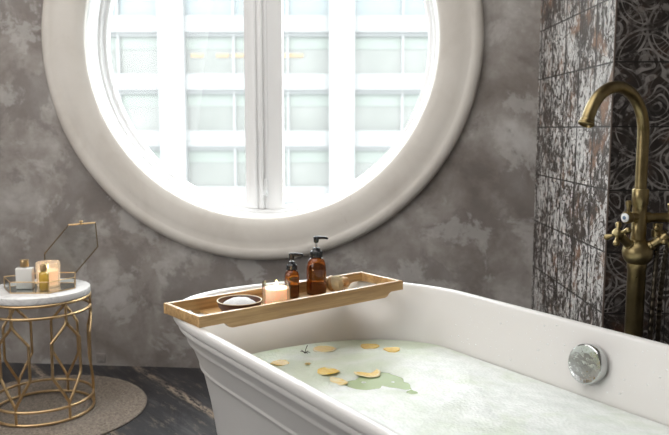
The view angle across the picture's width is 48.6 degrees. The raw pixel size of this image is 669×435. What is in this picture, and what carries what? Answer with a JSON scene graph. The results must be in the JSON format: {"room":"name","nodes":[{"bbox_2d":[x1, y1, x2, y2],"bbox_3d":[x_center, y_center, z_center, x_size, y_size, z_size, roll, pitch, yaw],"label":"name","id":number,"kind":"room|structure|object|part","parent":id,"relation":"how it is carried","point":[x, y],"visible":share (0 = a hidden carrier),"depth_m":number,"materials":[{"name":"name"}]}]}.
{"room":"bathroom","nodes":[
{"label":"bathroom","id":0,"kind":"room"},
{"bbox_2d":[0,362,216,434],"bbox_3d":[-0.050,1.018,1.179,5.100,0.100,5.700,0,7,0],"label":"floor","id":1,"kind":"structure","parent":0,"point":[178,399],"depth_m":3.09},
{"bbox_2d":[0,375,146,434],"bbox_3d":[-1.148,0.753,2.923,0.790,0.011,0.790,-4,8,-29],"label":"round rug","id":2,"kind":"object","parent":1,"relation":"on","point":[118,402],"visible":0.82,"depth_m":2.93,"materials":[{"name":"fabric"}]},
{"bbox_2d":[0,278,94,427],"bbox_3d":[-1.140,0.510,2.876,0.385,0.482,0.385,0,7,0],"label":"side table","id":3,"kind":"object","parent":2,"relation":"on","point":[13,302],"visible":0.96,"depth_m":2.76,"materials":[{"name":"gold metal"}]},
{"bbox_3d":[-1.169,0.543,2.698,0.127,0.448,0.020,1,7,9],"label":"lattice leg","id":4,"kind":"part","parent":3,"relation":"part of","materials":[{"name":"gold metal"}]},
{"bbox_3d":[-1.282,0.508,2.991,0.020,0.448,0.127,5,9,39],"label":"lattice leg","id":5,"kind":"part","parent":3,"relation":"part of","materials":[{"name":"gold metal"}]},
{"bbox_2d":[3,220,97,293],"bbox_3d":[-1.103,0.146,2.836,0.338,0.249,0.214,0,7,0],"label":"glass box","id":6,"kind":"object","parent":3,"relation":"on","point":[63,286],"visible":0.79,"depth_m":2.82,"materials":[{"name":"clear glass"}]},
{"bbox_3d":[-1.236,0.255,2.794,0.001,0.043,0.122,-4,8,-33],"label":"pane","id":7,"kind":"part","parent":6,"relation":"part of","materials":[{"name":"clear glass"}]},
{"bbox_2d":[15,259,34,288],"bbox_3d":[-1.176,0.215,2.811,0.062,0.112,0.034,0,7,-4],"label":"perfume bottle","id":8,"kind":"object","parent":6,"relation":"in","point":[24,273],"visible":1,"depth_m":2.80,"materials":[{"name":"white glass"}]},
{"bbox_3d":[-1.132,0.249,2.836,0.280,0.045,0.191,0,7,0],"label":"box frame","id":9,"kind":"part","parent":6,"relation":"part of","materials":[{"name":"gold metal"}]},
{"bbox_2d":[10,283,74,292],"bbox_3d":[-1.132,0.270,2.838,0.273,0.002,0.185,0,7,0],"label":"mirror","id":10,"kind":"object","parent":6,"relation":"attached to","point":[63,286],"depth_m":2.81,"materials":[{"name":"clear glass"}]},
{"bbox_2d":[39,264,48,290],"bbox_3d":[-1.096,0.225,2.790,0.036,0.098,0.036,0,7,0],"label":"oil bottle","id":11,"kind":"object","parent":6,"relation":"in","point":[43,275],"visible":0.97,"depth_m":2.78,"materials":[{"name":"yellow glass"}]},
{"bbox_2d":[35,260,59,287],"bbox_3d":[-1.108,0.218,2.864,0.089,0.094,0.088,0,7,0],"label":"candle","id":12,"kind":"object","parent":6,"relation":"in","point":[53,266],"visible":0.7,"depth_m":2.84,"materials":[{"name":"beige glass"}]},
{"bbox_3d":[-1.042,0.119,2.926,0.215,0.201,0.026,0,7,0],"label":"lid frame","id":13,"kind":"part","parent":6,"relation":"part of","materials":[{"name":"gold metal"}]},
{"bbox_3d":[-1.111,0.500,3.056,0.127,0.448,0.020,1,7,9],"label":"lattice leg","id":14,"kind":"part","parent":3,"relation":"part of","materials":[{"name":"gold metal"}]},
{"bbox_3d":[-1.002,0.535,2.766,0.084,0.448,0.101,0,7,0],"label":"lattice leg","id":15,"kind":"part","parent":3,"relation":"part of","materials":[{"name":"gold metal"}]},
{"bbox_3d":[-0.970,0.514,2.942,0.020,0.448,0.127,-3,7,-21],"label":"lattice leg","id":16,"kind":"part","parent":3,"relation":"part of","materials":[{"name":"gold metal"}]},
{"bbox_2d":[173,280,668,434],"bbox_3d":[0.268,0.596,1.678,0.836,0.620,1.706,-5,8,-34],"label":"bathtub","id":17,"kind":"object","parent":1,"relation":"on","point":[249,395],"visible":0.7,"depth_m":1.86,"materials":[{"name":"white ceramic"}]},
{"bbox_2d":[164,271,402,327],"bbox_3d":[-0.121,0.228,2.087,0.690,0.042,0.190,-6,9,-39],"label":"tray","id":18,"kind":"object","parent":17,"relation":"on","point":[305,303],"visible":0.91,"depth_m":2.00,"materials":[{"name":"brown wood"}]},
{"bbox_3d":[-0.384,0.246,1.873,0.012,0.027,0.164,-6,9,-39],"label":"rail","id":19,"kind":"part","parent":18,"relation":"part of","materials":[{"name":"brown wood"}]},
{"bbox_2d":[217,295,261,311],"bbox_3d":[-0.250,0.232,1.950,0.120,0.045,0.120,-6,9,-39],"label":"salt bowl","id":20,"kind":"object","parent":18,"relation":"on","point":[231,302],"visible":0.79,"depth_m":1.93,"materials":[{"name":"brown wood"}]},
{"bbox_3d":[-0.177,0.220,2.155,0.690,0.042,0.013,-6,9,-39],"label":"rail","id":21,"kind":"part","parent":18,"relation":"part of","materials":[{"name":"brown wood"}]},
{"bbox_3d":[-0.119,0.243,2.090,0.496,0.008,0.168,-6,9,-39],"label":"floor panel","id":22,"kind":"part","parent":18,"relation":"part of","materials":[{"name":"brown wood"}]},
{"bbox_2d":[262,279,290,303],"bbox_3d":[-0.160,0.208,2.027,0.078,0.076,0.078,-6,9,-39],"label":"jar candle","id":23,"kind":"object","parent":18,"relation":"on","point":[270,293],"visible":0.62,"depth_m":2.00,"materials":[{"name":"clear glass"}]},
{"bbox_2d":[284,253,303,298],"bbox_3d":[-0.120,0.166,2.139,0.048,0.132,0.048,-6,9,-39],"label":"pump bottle","id":24,"kind":"object","parent":18,"relation":"on","point":[291,274],"visible":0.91,"depth_m":2.13,"materials":[{"name":"orange glass"}]},
{"bbox_2d":[306,236,327,295],"bbox_3d":[-0.054,0.140,2.181,0.059,0.174,0.059,-6,9,-39],"label":"pump bottle","id":25,"kind":"object","parent":18,"relation":"on","point":[316,265],"visible":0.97,"depth_m":2.16,"materials":[{"name":"orange glass"}]},
{"bbox_2d":[326,275,348,290],"bbox_3d":[0.010,0.193,2.237,0.050,0.052,0.092,3,7,21],"label":"wooden brush","id":26,"kind":"object","parent":18,"relation":"on","point":[336,282],"visible":0.99,"depth_m":2.21,"materials":[{"name":"brown wood"}]},
{"bbox_3d":[0.019,0.196,2.257,0.053,0.031,0.030,-4,8,-33],"label":"brush handle","id":27,"kind":"part","parent":26,"relation":"part of","materials":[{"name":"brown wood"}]},
{"bbox_3d":[0.142,0.195,2.299,0.012,0.027,0.164,-6,9,-39],"label":"rail","id":28,"kind":"part","parent":18,"relation":"part of","materials":[{"name":"brown wood"}]},
{"bbox_2d":[346,372,417,393],"bbox_3d":[0.268,0.521,1.669,0.690,0.150,1.342,-5,8,-34],"label":"water","id":29,"kind":"object","parent":17,"relation":"in","point":[385,379],"visible":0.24,"depth_m":1.88,"materials":[{"name":"green liquid"}]},
{"bbox_2d":[330,377,347,384],"bbox_3d":[-0.005,0.415,1.868,0.072,0.006,0.072,6,9,39],"label":"petal","id":30,"kind":"object","parent":29,"relation":"on","point":[339,381],"visible":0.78,"depth_m":1.87,"materials":[{"name":"yellow plant"}]},
{"bbox_2d":[354,369,380,377],"bbox_3d":[0.089,0.408,1.946,0.074,0.005,0.072,-6,9,-43],"label":"petal","id":31,"kind":"object","parent":29,"relation":"on","point":[376,373],"visible":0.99,"depth_m":1.93,"materials":[{"name":"yellow plant"}]},
{"bbox_2d":[252,339,668,434],"bbox_3d":[0.268,0.435,1.659,0.684,0.023,1.336,-5,8,-34],"label":"foam","id":32,"kind":"object","parent":29,"relation":"on","point":[459,393],"visible":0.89,"depth_m":1.75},
{"bbox_2d":[270,359,288,365],"bbox_3d":[-0.150,0.396,2.017,0.051,0.005,0.051,-2,7,-16],"label":"petal","id":33,"kind":"object","parent":32,"relation":"on","point":[281,362],"visible":1,"depth_m":2.02,"materials":[{"name":"beige plant"}]},
{"bbox_2d":[313,345,336,351],"bbox_3d":[-0.031,0.383,2.156,0.069,0.005,0.070,-5,8,-34],"label":"petal","id":34,"kind":"object","parent":32,"relation":"on","point":[321,348],"visible":1,"depth_m":2.15,"materials":[{"name":"beige plant"}]},
{"bbox_2d":[317,367,339,374],"bbox_3d":[-0.018,0.401,1.933,0.060,0.006,0.060,-7,9,-44],"label":"petal","id":35,"kind":"object","parent":32,"relation":"on","point":[324,370],"visible":1,"depth_m":1.93,"materials":[{"name":"plant"}]},
{"bbox_2d":[361,344,379,348],"bbox_3d":[0.104,0.378,2.177,0.057,0.005,0.057,-1,7,-7],"label":"petal","id":36,"kind":"object","parent":32,"relation":"on","point":[364,346],"visible":1,"depth_m":2.17,"materials":[{"name":"plant"}]},
{"bbox_2d":[383,347,399,351],"bbox_3d":[0.164,0.380,2.131,0.048,0.006,0.048,2,7,20],"label":"petal","id":37,"kind":"object","parent":32,"relation":"on","point":[388,349],"visible":1,"depth_m":2.13,"materials":[{"name":"yellow plant"}]},
{"bbox_2d":[451,304,667,399],"bbox_3d":[0.567,0.337,1.869,0.037,0.122,0.758,-5,8,-34],"label":"water droplets","id":38,"kind":"object","parent":17,"relation":"attached to","point":[474,304],"visible":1,"depth_m":1.89,"materials":[{"name":"white"}]},
{"bbox_2d":[578,81,668,337],"bbox_3d":[0.733,0.269,1.891,0.343,1.218,0.137,-5,8,-34],"label":"faucet","id":39,"kind":"object","parent":1,"relation":"on","point":[637,251],"visible":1,"depth_m":1.89,"materials":[{"name":"gold metal"}]},
{"bbox_3d":[0.695,-0.200,1.826,0.255,0.272,0.030,-5,8,-34],"label":"spout","id":40,"kind":"part","parent":39,"relation":"part of","materials":[{"name":"gold metal"}]},
{"bbox_3d":[0.723,0.042,1.891,0.044,0.060,0.067,-1,7,-12],"label":"cross handle","id":41,"kind":"part","parent":39,"relation":"part of","materials":[{"name":"gold metal"}]},
{"bbox_3d":[0.748,0.061,1.903,0.056,0.050,0.027,-3,7,-22],"label":"valve stem","id":42,"kind":"part","parent":39,"relation":"part of","materials":[{"name":"gold metal"}]},
{"bbox_3d":[0.758,-0.015,1.896,0.041,0.060,0.032,-5,8,-34],"label":"diverter knob","id":43,"kind":"part","parent":39,"relation":"part of","materials":[{"name":"gold metal"}]},
{"bbox_3d":[0.822,0.066,1.897,0.045,0.042,0.027,4,8,32],"label":"valve stem","id":44,"kind":"part","parent":39,"relation":"part of","materials":[{"name":"gold metal"}]},
{"bbox_2d":[651,223,663,238],"bbox_3d":[0.832,0.040,1.906,0.030,0.050,0.030,-5,8,-34],"label":"handle","id":45,"kind":"object","parent":39,"relation":"attached to","point":[657,232],"depth_m":1.89,"materials":[{"name":"gold metal"}]},
{"bbox_3d":[0.849,0.000,1.909,0.098,0.030,0.030,0,7,0],"label":"cradle arm","id":46,"kind":"part","parent":39,"relation":"part of","materials":[{"name":"gold metal"}]},
{"bbox_2d":[647,227,668,341],"bbox_3d":[0.871,0.207,1.905,0.078,0.973,0.108,-5,8,-34],"label":"shower","id":47,"kind":"object","parent":39,"relation":"attached to","point":[656,254],"visible":0.54,"depth_m":1.93,"materials":[{"name":"gold metal"}]},
{"bbox_3d":[0.840,0.051,1.884,0.067,0.064,0.050,-5,8,-34],"label":"cross handle","id":48,"kind":"part","parent":39,"relation":"part of","materials":[{"name":"gold metal"}]},
{"bbox_2d":[0,0,540,367],"bbox_3d":[-0.088,-0.781,3.381,5.100,2.950,0.340,1,7,5],"label":"wall","id":49,"kind":"structure","parent":0,"point":[470,229],"depth_m":3.35,"materials":[{"name":"grey paint"}]},
{"bbox_2d":[96,353,105,362],"bbox_3d":[-1.095,0.658,3.467,0.044,0.044,0.005,1,7,5],"label":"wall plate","id":50,"kind":"object","parent":49,"relation":"attached to","point":[100,357],"visible":1,"depth_m":3.46,"materials":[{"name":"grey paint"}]},
{"bbox_2d":[41,0,483,259],"bbox_3d":[-0.325,-0.789,3.340,1.944,1.944,0.301,1,7,5],"label":"window","id":51,"kind":"structure","parent":49,"relation":"in","point":[88,106],"depth_m":3.32,"materials":[{"name":"beige stone"}]},
{"bbox_3d":[-0.723,-0.802,3.447,0.710,1.519,0.045,1,7,5],"label":"sash","id":52,"kind":"part","parent":51,"relation":"part of","materials":[{"name":"white paint"}]},
{"bbox_3d":[-0.319,-0.797,3.409,1.557,1.557,0.080,1,7,5],"label":"frame","id":53,"kind":"part","parent":51,"relation":"part of","materials":[{"name":"white paint"}]},
{"bbox_3d":[0.066,-0.794,3.378,0.750,1.522,0.045,1,7,5],"label":"sash","id":54,"kind":"part","parent":51,"relation":"part of","materials":[{"name":"white paint"}]},
{"bbox_2d":[531,0,668,344],"bbox_3d":[1.634,-0.715,2.830,1.532,2.950,1.110,0,7,0],"label":"tiled wall","id":55,"kind":"structure","parent":0,"point":[576,50],"depth_m":2.50,"materials":[{"name":"tile"}]},
{"bbox_2d":[601,0,617,327],"bbox_3d":[0.869,-0.649,2.280,0.005,2.950,0.005,0,7,0],"label":"trim","id":56,"kind":"structure","parent":55,"relation":"attached to","point":[616,0],"depth_m":2.33,"materials":[{"name":"silver"}]},
{"label":"outside","id":57,"kind":"structure","parent":0,"visible":0},
{"bbox_3d":[0.000,7.305,50.218,120.000,0.200,82.000,0,7,0],"label":"ground","id":58,"kind":"structure","parent":57,"visible":0},
{"bbox_2d":[110,0,428,204],"bbox_3d":[-5.160,-5.463,56.627,79.100,27.880,14.250,0,7,0],"label":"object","id":59,"kind":"structure","parent":58,"relation":"on","point":[354,71],"depth_m":49.55,"materials":[{"name":"grey"}]},
{"bbox_2d":[191,54,203,56],"bbox_3d":[-9.210,-10.863,49.633,0.840,0.240,0.100,0,7,0],"label":"lamp","id":60,"kind":"object","parent":59,"relation":"attached to","point":[192,55],"depth_m":49.59,"materials":[{"name":"yellow"}]},
{"bbox_2d":[216,54,228,56],"bbox_3d":[-7.510,-10.863,49.633,0.840,0.240,0.100,0,7,0],"label":"lamp","id":61,"kind":"object","parent":59,"relation":"attached to","point":[217,55],"depth_m":49.59,"materials":[{"name":"yellow"}]},
{"bbox_2d":[231,54,243,56],"bbox_3d":[-6.510,-10.863,49.633,0.840,0.240,0.100,0,7,0],"label":"lamp","id":62,"kind":"object","parent":59,"relation":"attached to","point":[236,55],"depth_m":49.59,"materials":[{"name":"yellow"}]},
{"bbox_2d":[291,54,302,56],"bbox_3d":[-2.510,-10.863,49.633,0.840,0.240,0.100,0,7,0],"label":"lamp","id":63,"kind":"object","parent":59,"relation":"attached to","point":[292,55],"depth_m":49.59,"materials":[{"name":"yellow"}]}
]}

